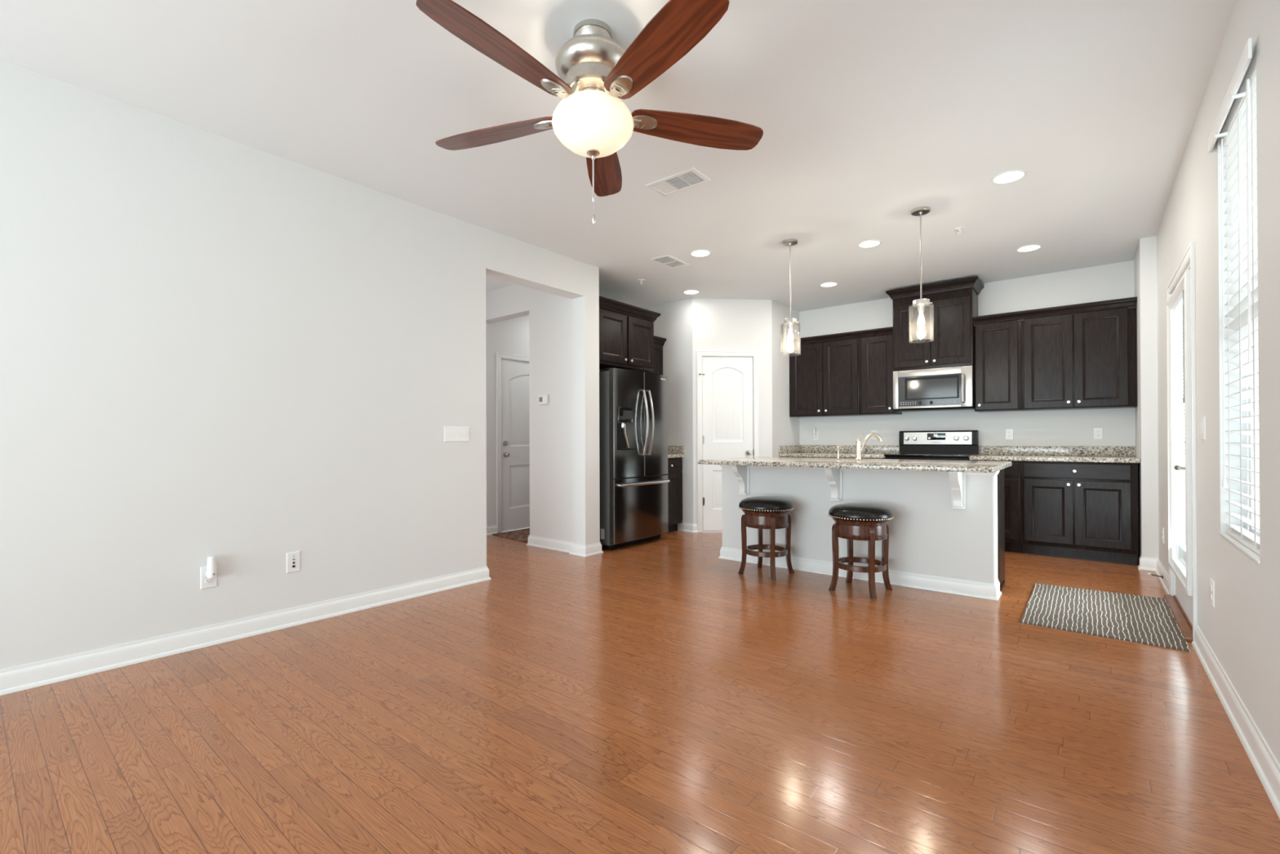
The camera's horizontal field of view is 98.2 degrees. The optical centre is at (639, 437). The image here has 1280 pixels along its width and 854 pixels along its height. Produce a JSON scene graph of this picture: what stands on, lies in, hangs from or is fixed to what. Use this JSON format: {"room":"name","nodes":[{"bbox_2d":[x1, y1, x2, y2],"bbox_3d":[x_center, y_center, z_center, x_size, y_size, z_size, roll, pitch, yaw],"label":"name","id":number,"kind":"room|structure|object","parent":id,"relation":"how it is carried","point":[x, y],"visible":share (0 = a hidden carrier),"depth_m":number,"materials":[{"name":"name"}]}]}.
{"room":"empty living room","nodes":[
{"label":"empty living room","id":0,"kind":"room"},
{"bbox_2d":[0,59,599,670],"bbox_3d":[-2.626,-0.264,2.700,0.170,2.740,6.896,0,0,39],"label":"wall","id":1,"kind":"structure","parent":0,"point":[245,357],"depth_m":3.00,"materials":[{"name":"paint"}]},
{"bbox_2d":[200,564,217,589],"bbox_3d":[-2.298,0.744,2.954,0.009,0.118,0.072,0,0,39],"label":"wall outlet","id":2,"kind":"object","parent":1,"relation":"attached to","point":[205,583],"visible":0.62,"depth_m":2.94,"materials":[{"name":"white plastic"}]},
{"bbox_2d":[204,578,213,583],"bbox_3d":[-2.296,0.764,2.952,0.003,0.025,0.033,0,0,39],"label":"receptacle","id":3,"kind":"object","parent":2,"relation":"attached to","point":[206,580],"depth_m":2.95,"materials":[{"name":"white plastic"}]},
{"bbox_2d":[206,555,216,578],"bbox_3d":[-2.272,0.688,2.938,0.051,0.115,0.042,0,0,39],"label":"plug","id":4,"kind":"object","parent":2,"relation":"attached to","point":[211,561],"visible":1,"depth_m":2.92,"materials":[{"name":"white plastic"}]},
{"bbox_2d":[0,565,491,695],"bbox_3d":[-3.018,1.054,2.204,0.218,0.103,5.632,0,0,39],"label":"baseboard","id":5,"kind":"structure","parent":1,"relation":"attached to","point":[24,677],"depth_m":2.95,"materials":[{"name":"white wood"}]},
{"bbox_2d":[286,551,300,573],"bbox_3d":[-2.044,0.736,3.268,0.011,0.120,0.072,0,0,39],"label":"wall plate","id":6,"kind":"object","parent":1,"relation":"attached to","point":[293,558],"visible":1,"depth_m":3.27,"materials":[{"name":"white plastic"}]},
{"bbox_2d":[444,426,469,441],"bbox_3d":[-1.363,-0.027,4.111,0.017,0.111,0.205,0,0,39],"label":"light switch","id":7,"kind":"object","parent":1,"relation":"attached to","point":[451,433],"visible":1,"depth_m":4.10,"materials":[{"name":"white plastic"}]},
{"bbox_2d":[485,315,528,525],"bbox_3d":[-1.996,-0.253,6.181,0.170,2.740,4.100,0,0,39],"label":"wall","id":8,"kind":"structure","parent":0,"point":[511,336],"depth_m":6.43,"materials":[{"name":"paint"}]},
{"bbox_2d":[486,524,497,535],"bbox_3d":[-2.431,1.064,5.480,0.024,0.103,2.465,0,0,39],"label":"baseboard","id":9,"kind":"structure","parent":8,"relation":"attached to","point":[492,529],"depth_m":6.37,"materials":[{"name":"white wood"}]},
{"bbox_2d":[496,351,529,533],"bbox_3d":[-1.367,0.062,6.874,0.174,2.110,1.050,0,0,39],"label":"door","id":10,"kind":"structure","parent":8,"relation":"in","point":[513,388],"depth_m":6.64,"materials":[{"name":"white wood"}]},
{"bbox_2d":[485,284,573,542],"bbox_3d":[-1.172,-0.257,5.849,1.530,2.740,0.140,0,0,39],"label":"wall","id":11,"kind":"structure","parent":0,"point":[550,315],"depth_m":5.56,"materials":[{"name":"paint"}]},
{"bbox_2d":[538,394,548,404],"bbox_3d":[-0.971,-0.381,5.577,0.132,0.096,0.028,0,0,39],"label":"thermostat","id":12,"kind":"object","parent":11,"relation":"attached to","point":[543,399],"visible":1,"depth_m":5.56,"materials":[{"name":"white plastic"}]},
{"bbox_2d":[526,534,603,556],"bbox_3d":[-0.775,1.059,5.512,0.891,0.103,0.242,0,0,39],"label":"baseboard","id":13,"kind":"structure","parent":11,"relation":"attached to","point":[583,550],"depth_m":5.37,"materials":[{"name":"white wood"}]},
{"bbox_2d":[0,0,1235,311],"bbox_3d":[-1.130,-1.686,3.423,7.260,0.100,10.300,0,0,39],"label":"ceiling","id":14,"kind":"structure","parent":0,"point":[869,113],"depth_m":2.81,"materials":[{"name":"paint"}]},
{"bbox_2d":[416,0,763,224],"bbox_3d":[-0.223,-1.255,2.205,1.447,0.777,1.391,0,0,39],"label":"ceiling fan","id":15,"kind":"object","parent":14,"relation":"hanging from","point":[593,70],"visible":1,"depth_m":2.13,"materials":[{"name":"brown wood"}]},
{"bbox_2d":[637,279,644,284],"bbox_3d":[0.015,-1.609,5.744,0.080,0.045,0.080,0,0,39],"label":"sprinkler","id":16,"kind":"object","parent":14,"relation":"attached to","point":[638,280],"visible":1,"depth_m":5.74,"materials":[{"name":"white plastic"}]},
{"bbox_2d":[649,254,689,268],"bbox_3d":[0.283,-1.631,5.158,0.205,0.007,0.365,0,0,39],"label":"ceiling vent","id":17,"kind":"object","parent":14,"relation":"in","point":[668,260],"visible":1,"depth_m":5.14,"materials":[{"name":"white metal"}]},
{"bbox_2d":[645,167,711,195],"bbox_3d":[0.245,-1.637,3.565,0.370,0.007,0.210,0,0,39],"label":"ceiling vent","id":18,"kind":"object","parent":14,"relation":"in","point":[691,177],"visible":1,"depth_m":3.55,"materials":[{"name":"white metal"}]},
{"bbox_2d":[682,289,699,294],"bbox_3d":[0.574,-1.629,6.213,0.192,0.006,0.192,0,0,39],"label":"recessed light","id":19,"kind":"object","parent":14,"relation":"in","point":[687,291],"visible":1,"depth_m":6.20,"materials":[{"name":"white plastic"}]},
{"bbox_2d":[689,249,711,257],"bbox_3d":[0.538,-1.633,4.920,0.192,0.006,0.192,0,0,39],"label":"recessed light","id":20,"kind":"object","parent":14,"relation":"in","point":[697,253],"visible":1,"depth_m":4.92,"materials":[{"name":"white plastic"}]},
{"bbox_2d":[782,238,799,343],"bbox_3d":[1.256,-1.165,4.628,0.162,0.950,0.162,0,0,39],"label":"pendant light","id":21,"kind":"object","parent":14,"relation":"hanging from","point":[790,322],"visible":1,"depth_m":4.62,"materials":[{"name":"silver metal"}]},
{"bbox_2d":[819,281,838,287],"bbox_3d":[2.020,-1.635,5.931,0.192,0.006,0.192,0,0,39],"label":"recessed light","id":22,"kind":"object","parent":14,"relation":"in","point":[829,284],"visible":1,"depth_m":5.92,"materials":[{"name":"white plastic"}]},
{"bbox_2d":[857,240,881,248],"bbox_3d":[1.945,-1.639,4.698,0.192,0.006,0.192,0,0,39],"label":"recessed light","id":23,"kind":"object","parent":14,"relation":"in","point":[868,243],"visible":1,"depth_m":4.69,"materials":[{"name":"white plastic"}]},
{"bbox_2d":[911,206,932,328],"bbox_3d":[2.030,-1.170,4.002,0.162,0.950,0.162,0,0,39],"label":"pendant light","id":24,"kind":"object","parent":14,"relation":"hanging from","point":[920,303],"visible":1,"depth_m":3.99,"materials":[{"name":"silver metal"}]},
{"bbox_2d":[953,226,964,235],"bbox_3d":[2.518,-1.623,4.368,0.080,0.045,0.080,0,0,39],"label":"sprinkler","id":25,"kind":"object","parent":14,"relation":"attached to","point":[959,228],"visible":1,"depth_m":4.36,"materials":[{"name":"white plastic"}]},
{"bbox_2d":[991,169,1026,184],"bbox_3d":[2.332,-1.645,3.504,0.192,0.006,0.192,0,0,39],"label":"recessed light","id":26,"kind":"object","parent":14,"relation":"in","point":[1010,176],"visible":1,"depth_m":3.50,"materials":[{"name":"white plastic"}]},
{"bbox_2d":[1015,244,1042,252],"bbox_3d":[3.382,-1.643,4.819,0.192,0.006,0.192,0,0,39],"label":"recessed light","id":27,"kind":"object","parent":14,"relation":"in","point":[1027,248],"visible":1,"depth_m":4.82,"materials":[{"name":"white plastic"}]},
{"bbox_2d":[0,527,1279,853],"bbox_3d":[-1.120,1.154,3.413,7.260,0.100,10.300,0,0,39],"label":"floor","id":28,"kind":"structure","parent":0,"point":[655,695],"depth_m":2.05,"materials":[{"name":"brown wood"}]},
{"bbox_2d":[492,528,529,542],"bbox_3d":[-1.200,1.110,6.385,0.742,0.010,0.820,0,0,39],"label":"doormat","id":29,"kind":"object","parent":28,"relation":"on","point":[522,535],"visible":0.29,"depth_m":6.30,"materials":[{"name":"brown fabric"}]},
{"bbox_2d":[599,367,670,550],"bbox_3d":[-0.206,0.215,5.899,0.844,1.790,0.890,0,0,39],"label":"refrigerator","id":30,"kind":"object","parent":28,"relation":"on","point":[633,481],"visible":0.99,"depth_m":5.54,"materials":[{"name":"black metal"}]},
{"bbox_2d":[665,457,682,533],"bbox_3d":[0.126,0.674,6.560,0.641,0.874,0.510,0,0,39],"label":"base cabinet","id":31,"kind":"object","parent":28,"relation":"on","point":[674,473],"visible":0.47,"depth_m":6.46,"materials":[{"name":"brown wood"}]},
{"bbox_2d":[667,445,684,457],"bbox_3d":[0.122,0.167,6.564,0.631,0.136,0.511,0,0,39],"label":"countertop","id":32,"kind":"structure","parent":31,"relation":"on","point":[673,451],"depth_m":6.58,"materials":[{"name":"stone"}]},
{"bbox_2d":[737,496,794,580],"bbox_3d":[1.021,0.791,4.486,0.437,0.618,0.437,0,0,42],"label":"bar stool","id":33,"kind":"object","parent":28,"relation":"on","point":[771,513],"visible":1,"depth_m":4.36,"materials":[{"name":"brown wood"}]},
{"bbox_2d":[779,456,830,457],"bbox_3d":[2.109,0.668,6.743,0.610,0.874,0.649,0,0,39],"label":"base cabinet","id":34,"kind":"object","parent":28,"relation":"on","point":[780,456],"visible":0.02,"depth_m":6.46,"materials":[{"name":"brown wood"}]},
{"bbox_2d":[778,444,899,458],"bbox_3d":[2.348,0.161,6.557,1.220,0.132,0.640,0,0,39],"label":"countertop","id":35,"kind":"structure","parent":34,"relation":"on","point":[794,451],"depth_m":6.64,"materials":[{"name":"stone"}]},
{"bbox_2d":[830,457,884,458],"bbox_3d":[2.583,0.665,6.359,0.606,0.874,0.649,0,0,39],"label":"sink","id":36,"kind":"object","parent":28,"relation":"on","point":[830,457],"visible":0.03,"depth_m":6.07,"materials":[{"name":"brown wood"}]},
{"bbox_2d":[827,502,893,599],"bbox_3d":[1.584,0.788,3.983,0.437,0.618,0.437,0,0,43],"label":"bar stool","id":37,"kind":"object","parent":28,"relation":"on","point":[853,521],"visible":1,"depth_m":3.86,"materials":[{"name":"brown wood"}]},
{"bbox_2d":[718,464,1004,600],"bbox_3d":[1.690,0.660,4.556,2.159,0.877,0.804,0,0,39],"label":"kitchen island","id":38,"kind":"object","parent":28,"relation":"on","point":[947,529],"visible":0.84,"depth_m":4.11,"materials":[{"name":"paint"}]},
{"bbox_2d":[697,456,1012,472],"bbox_3d":[1.642,0.202,4.424,2.120,0.036,1.055,0,0,39],"label":"island countertop","id":39,"kind":"structure","parent":38,"relation":"on","point":[974,466],"depth_m":4.06,"materials":[{"name":"stone"}]},
{"bbox_2d":[835,444,846,459],"bbox_3d":[1.701,0.121,4.689,0.086,0.126,0.042,0,0,-5],"label":"soap dispenser","id":40,"kind":"object","parent":39,"relation":"on","point":[841,445],"visible":1,"depth_m":4.68,"materials":[{"name":"silver metal"}]},
{"bbox_2d":[854,432,883,459],"bbox_3d":[1.887,0.071,4.566,0.224,0.224,0.060,0,0,13],"label":"kitchen faucet","id":41,"kind":"object","parent":39,"relation":"on","point":[859,447],"visible":0.96,"depth_m":4.56,"materials":[{"name":"silver metal"}]},
{"bbox_2d":[884,430,978,460],"bbox_3d":[3.094,0.511,5.885,0.778,1.174,0.717,0,0,39],"label":"range","id":42,"kind":"object","parent":28,"relation":"on","point":[939,444],"visible":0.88,"depth_m":6.02,"materials":[{"name":"black metal"}]},
{"bbox_2d":[884,453,977,457],"bbox_3d":[3.079,0.186,5.869,0.778,0.024,0.600,0,0,39],"label":"cooktop","id":43,"kind":"object","parent":42,"relation":"in","point":[893,455],"depth_m":5.72,"materials":[{"name":"black glass"}]},
{"bbox_2d":[970,459,1022,552],"bbox_3d":[3.589,0.659,5.546,0.408,0.874,0.649,0,0,39],"label":"base cabinet","id":44,"kind":"object","parent":28,"relation":"on","point":[1011,473],"visible":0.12,"depth_m":5.22,"materials":[{"name":"brown wood"}]},
{"bbox_2d":[1020,461,1138,564],"bbox_3d":[4.068,0.655,5.158,0.822,0.874,0.649,0,0,39],"label":"base cabinet","id":45,"kind":"object","parent":28,"relation":"on","point":[1080,510],"visible":0.98,"depth_m":4.91,"materials":[{"name":"brown wood"}]},
{"bbox_2d":[968,445,1140,462],"bbox_3d":[3.915,0.151,5.290,1.247,0.132,0.640,0,0,39],"label":"countertop","id":46,"kind":"structure","parent":45,"relation":"on","point":[1035,453],"depth_m":5.34,"materials":[{"name":"stone"}]},
{"bbox_2d":[1020,582,1190,651],"bbox_3d":[2.884,1.086,3.486,0.720,0.008,1.160,0,0,39],"label":"area rug","id":47,"kind":"object","parent":28,"relation":"on","point":[1150,620],"visible":0.86,"depth_m":3.36,"materials":[{"name":"grey fabric"}]},
{"bbox_2d":[642,298,799,530],"bbox_3d":[1.080,-0.261,6.842,2.051,2.740,0.650,0,0,-6],"label":"wall","id":48,"kind":"structure","parent":0,"point":[690,326],"depth_m":6.57,"materials":[{"name":"paint"}]},
{"bbox_2d":[649,335,666,374],"bbox_3d":[-0.009,-0.729,6.615,0.374,0.942,0.594,0,0,39],"label":"upper cabinet","id":49,"kind":"object","parent":48,"relation":"attached to","point":[659,342],"visible":0.07,"depth_m":6.67,"materials":[{"name":"brown wood"}]},
{"bbox_2d":[667,445,684,453],"bbox_3d":[0.121,0.148,6.565,0.629,0.098,0.511,0,0,39],"label":"backsplash","id":50,"kind":"structure","parent":48,"relation":"attached to","point":[671,449],"depth_m":6.62,"materials":[{"name":"stone"}]},
{"bbox_2d":[682,522,697,532],"bbox_3d":[0.588,1.058,6.508,0.187,0.103,0.050,0,0,28],"label":"baseboard","id":51,"kind":"structure","parent":48,"relation":"attached to","point":[689,527],"depth_m":6.50,"materials":[{"name":"white wood"}]},
{"bbox_2d":[697,350,759,532],"bbox_3d":[1.036,0.045,6.546,0.740,2.126,0.158,0,0,-5],"label":"door","id":52,"kind":"structure","parent":48,"relation":"in","point":[728,381],"depth_m":6.53,"materials":[{"name":"white wood"}]},
{"bbox_2d":[799,260,1135,456],"bbox_3d":[3.428,-0.272,6.193,3.650,2.740,0.150,0,0,39],"label":"wall","id":53,"kind":"structure","parent":0,"point":[1114,281],"depth_m":5.77,"materials":[{"name":"paint"}]},
{"bbox_2d":[813,431,817,440],"bbox_3d":[2.234,-0.019,7.056,0.072,0.118,0.009,0,0,39],"label":"wall outlet","id":54,"kind":"object","parent":53,"relation":"attached to","point":[815,437],"visible":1,"depth_m":7.05,"materials":[{"name":"white plastic"}]},
{"bbox_2d":[789,337,862,417],"bbox_3d":[2.289,-0.709,6.789,0.846,0.897,0.353,0,0,39],"label":"upper cabinet","id":55,"kind":"object","parent":53,"relation":"attached to","point":[824,378],"visible":0.98,"depth_m":6.66,"materials":[{"name":"brown wood"}]},
{"bbox_2d":[787,326,893,346],"bbox_3d":[2.337,-1.179,6.543,1.234,0.090,0.056,0,0,39],"label":"crown molding","id":56,"kind":"structure","parent":55,"relation":"attached to","point":[859,335],"depth_m":6.49,"materials":[{"name":"brown wood"}]},
{"bbox_2d":[800,444,899,453],"bbox_3d":[2.551,0.142,6.792,1.199,0.094,0.020,0,0,39],"label":"backsplash","id":57,"kind":"structure","parent":53,"relation":"attached to","point":[804,448],"depth_m":6.78,"materials":[{"name":"stone"}]},
{"bbox_2d":[871,430,877,439],"bbox_3d":[2.794,-0.028,6.603,0.072,0.118,0.009,0,0,39],"label":"wall outlet","id":58,"kind":"object","parent":53,"relation":"attached to","point":[873,437],"visible":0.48,"depth_m":6.61,"materials":[{"name":"white plastic"}]},
{"bbox_2d":[858,333,902,415],"bbox_3d":[2.770,-0.712,6.400,0.388,0.897,0.353,0,0,39],"label":"upper cabinet","id":59,"kind":"object","parent":53,"relation":"attached to","point":[875,353],"visible":0.91,"depth_m":6.29,"materials":[{"name":"brown wood"}]},
{"bbox_2d":[885,275,984,371],"bbox_3d":[3.191,-1.175,6.006,0.875,0.883,0.436,0,0,39],"label":"upper cabinet","id":60,"kind":"object","parent":53,"relation":"attached to","point":[946,337],"visible":0.96,"depth_m":5.83,"materials":[{"name":"brown wood"}]},
{"bbox_2d":[893,365,974,411],"bbox_3d":[3.187,-0.513,5.997,0.759,0.434,0.453,0,0,39],"label":"microwave oven","id":61,"kind":"object","parent":60,"relation":"attached to","point":[943,388],"visible":0.99,"depth_m":5.85,"materials":[{"name":"silver metal"}]},
{"bbox_2d":[973,320,1024,412],"bbox_3d":[3.675,-0.718,5.668,0.402,0.897,0.353,0,0,39],"label":"upper cabinet","id":62,"kind":"object","parent":53,"relation":"attached to","point":[997,346],"visible":0.97,"depth_m":5.55,"materials":[{"name":"brown wood"}]},
{"bbox_2d":[973,296,1137,326],"bbox_3d":[3.900,-1.188,5.279,1.244,0.090,0.056,0,0,39],"label":"crown molding","id":63,"kind":"structure","parent":62,"relation":"on","point":[1131,302],"depth_m":5.22,"materials":[{"name":"brown wood"}]},
{"bbox_2d":[1004,428,1013,439],"bbox_3d":[3.839,-0.035,5.758,0.072,0.118,0.009,0,0,39],"label":"wall outlet","id":64,"kind":"object","parent":53,"relation":"attached to","point":[1009,433],"visible":1,"depth_m":5.76,"materials":[{"name":"white plastic"}]},
{"bbox_2d":[978,445,1135,456],"bbox_3d":[4.110,0.133,5.531,1.247,0.094,0.020,0,0,39],"label":"backsplash","id":65,"kind":"structure","parent":53,"relation":"attached to","point":[983,450],"depth_m":5.49,"materials":[{"name":"stone"}]},
{"bbox_2d":[1021,307,1137,411],"bbox_3d":[4.159,-0.721,5.276,0.842,0.897,0.353,0,0,39],"label":"upper cabinet","id":66,"kind":"object","parent":53,"relation":"attached to","point":[1086,360],"visible":1,"depth_m":5.14,"materials":[{"name":"brown wood"}]},
{"bbox_2d":[1093,426,1102,439],"bbox_3d":[4.392,-0.038,5.311,0.072,0.118,0.009,0,0,39],"label":"wall outlet","id":67,"kind":"object","parent":53,"relation":"attached to","point":[1097,431],"visible":1,"depth_m":5.31,"materials":[{"name":"white plastic"}]},
{"bbox_2d":[1133,0,1279,764],"bbox_3d":[1.589,-0.283,1.220,0.256,2.740,9.896,0,0,39],"label":"wall","id":68,"kind":"structure","parent":0,"point":[1242,629],"depth_m":2.39,"materials":[{"name":"paint"}]},
{"bbox_2d":[1137,555,1168,594],"bbox_3d":[3.909,1.038,4.220,0.125,0.103,1.020,0,0,39],"label":"baseboard","id":69,"kind":"structure","parent":68,"relation":"attached to","point":[1144,562],"depth_m":4.50,"materials":[{"name":"white wood"}]},
{"bbox_2d":[1147,573,1163,578],"bbox_3d":[3.887,1.040,4.172,0.021,0.024,0.113,0,0,-3],"label":"door stop","id":70,"kind":"object","parent":68,"relation":"attached to","point":[1150,574],"visible":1,"depth_m":4.17,"materials":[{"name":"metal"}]},
{"bbox_2d":[1161,526,1164,543],"bbox_3d":[3.978,0.743,4.216,0.009,0.118,0.072,0,0,39],"label":"wall outlet","id":71,"kind":"object","parent":68,"relation":"attached to","point":[1162,531],"visible":1,"depth_m":4.20,"materials":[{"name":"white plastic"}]},
{"bbox_2d":[1164,241,1197,641],"bbox_3d":[3.309,0.029,3.324,0.221,2.120,1.120,0,0,39],"label":"door","id":72,"kind":"structure","parent":68,"relation":"in","point":[1182,597],"depth_m":3.38,"materials":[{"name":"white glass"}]},
{"bbox_2d":[1177,306,1186,563],"bbox_3d":[3.296,-0.036,3.334,0.009,1.610,0.716,0,0,39],"label":"door glass","id":73,"kind":"object","parent":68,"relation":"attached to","point":[1181,427],"depth_m":3.59,"materials":[{"name":"white glass"}]},
{"bbox_2d":[1200,415,1205,439],"bbox_3d":[2.775,-0.047,2.733,0.009,0.118,0.115,0,0,39],"label":"light switch","id":74,"kind":"object","parent":68,"relation":"attached to","point":[1202,419],"visible":1,"depth_m":2.71,"materials":[{"name":"white plastic"}]},
{"bbox_2d":[1209,577,1214,607],"bbox_3d":[2.629,0.713,2.548,0.009,0.118,0.072,0,0,39],"label":"wall outlet","id":75,"kind":"object","parent":68,"relation":"attached to","point":[1211,581],"visible":1,"depth_m":2.53,"materials":[{"name":"white plastic"}]},
{"bbox_2d":[1208,38,1259,555],"bbox_3d":[2.303,-0.459,2.118,0.089,1.731,0.790,0,0,39],"label":"window blind","id":76,"kind":"object","parent":68,"relation":"attached to","point":[1239,132],"visible":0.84,"depth_m":2.13,"materials":[{"name":"white plastic"}]},
{"bbox_2d":[1191,625,1279,818],"bbox_3d":[0.684,1.034,0.153,0.024,0.103,7.100,0,0,39],"label":"baseboard","id":77,"kind":"structure","parent":68,"relation":"attached to","point":[1263,760],"depth_m":2.00,"materials":[{"name":"white wood"}]},
{"bbox_2d":[1219,370,1259,564],"bbox_3d":[2.339,-0.445,2.078,0.149,1.735,0.707,0,0,39],"label":"window","id":78,"kind":"structure","parent":68,"relation":"in","point":[1247,551],"depth_m":2.30,"materials":[{"name":"plastic"}]},
{"bbox_3d":[-0.451,-0.257,6.462,0.120,2.740,1.720,0,0,39],"label":"wall","id":79,"kind":"structure","parent":0,"visible":0},
{"bbox_2d":[599,295,660,372],"bbox_3d":[-0.352,-1.045,5.939,0.694,0.640,0.991,0,0,39],"label":"upper cabinet","id":80,"kind":"object","parent":79,"relation":"attached to","point":[626,331],"visible":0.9,"depth_m":5.70,"materials":[{"name":"brown wood"}]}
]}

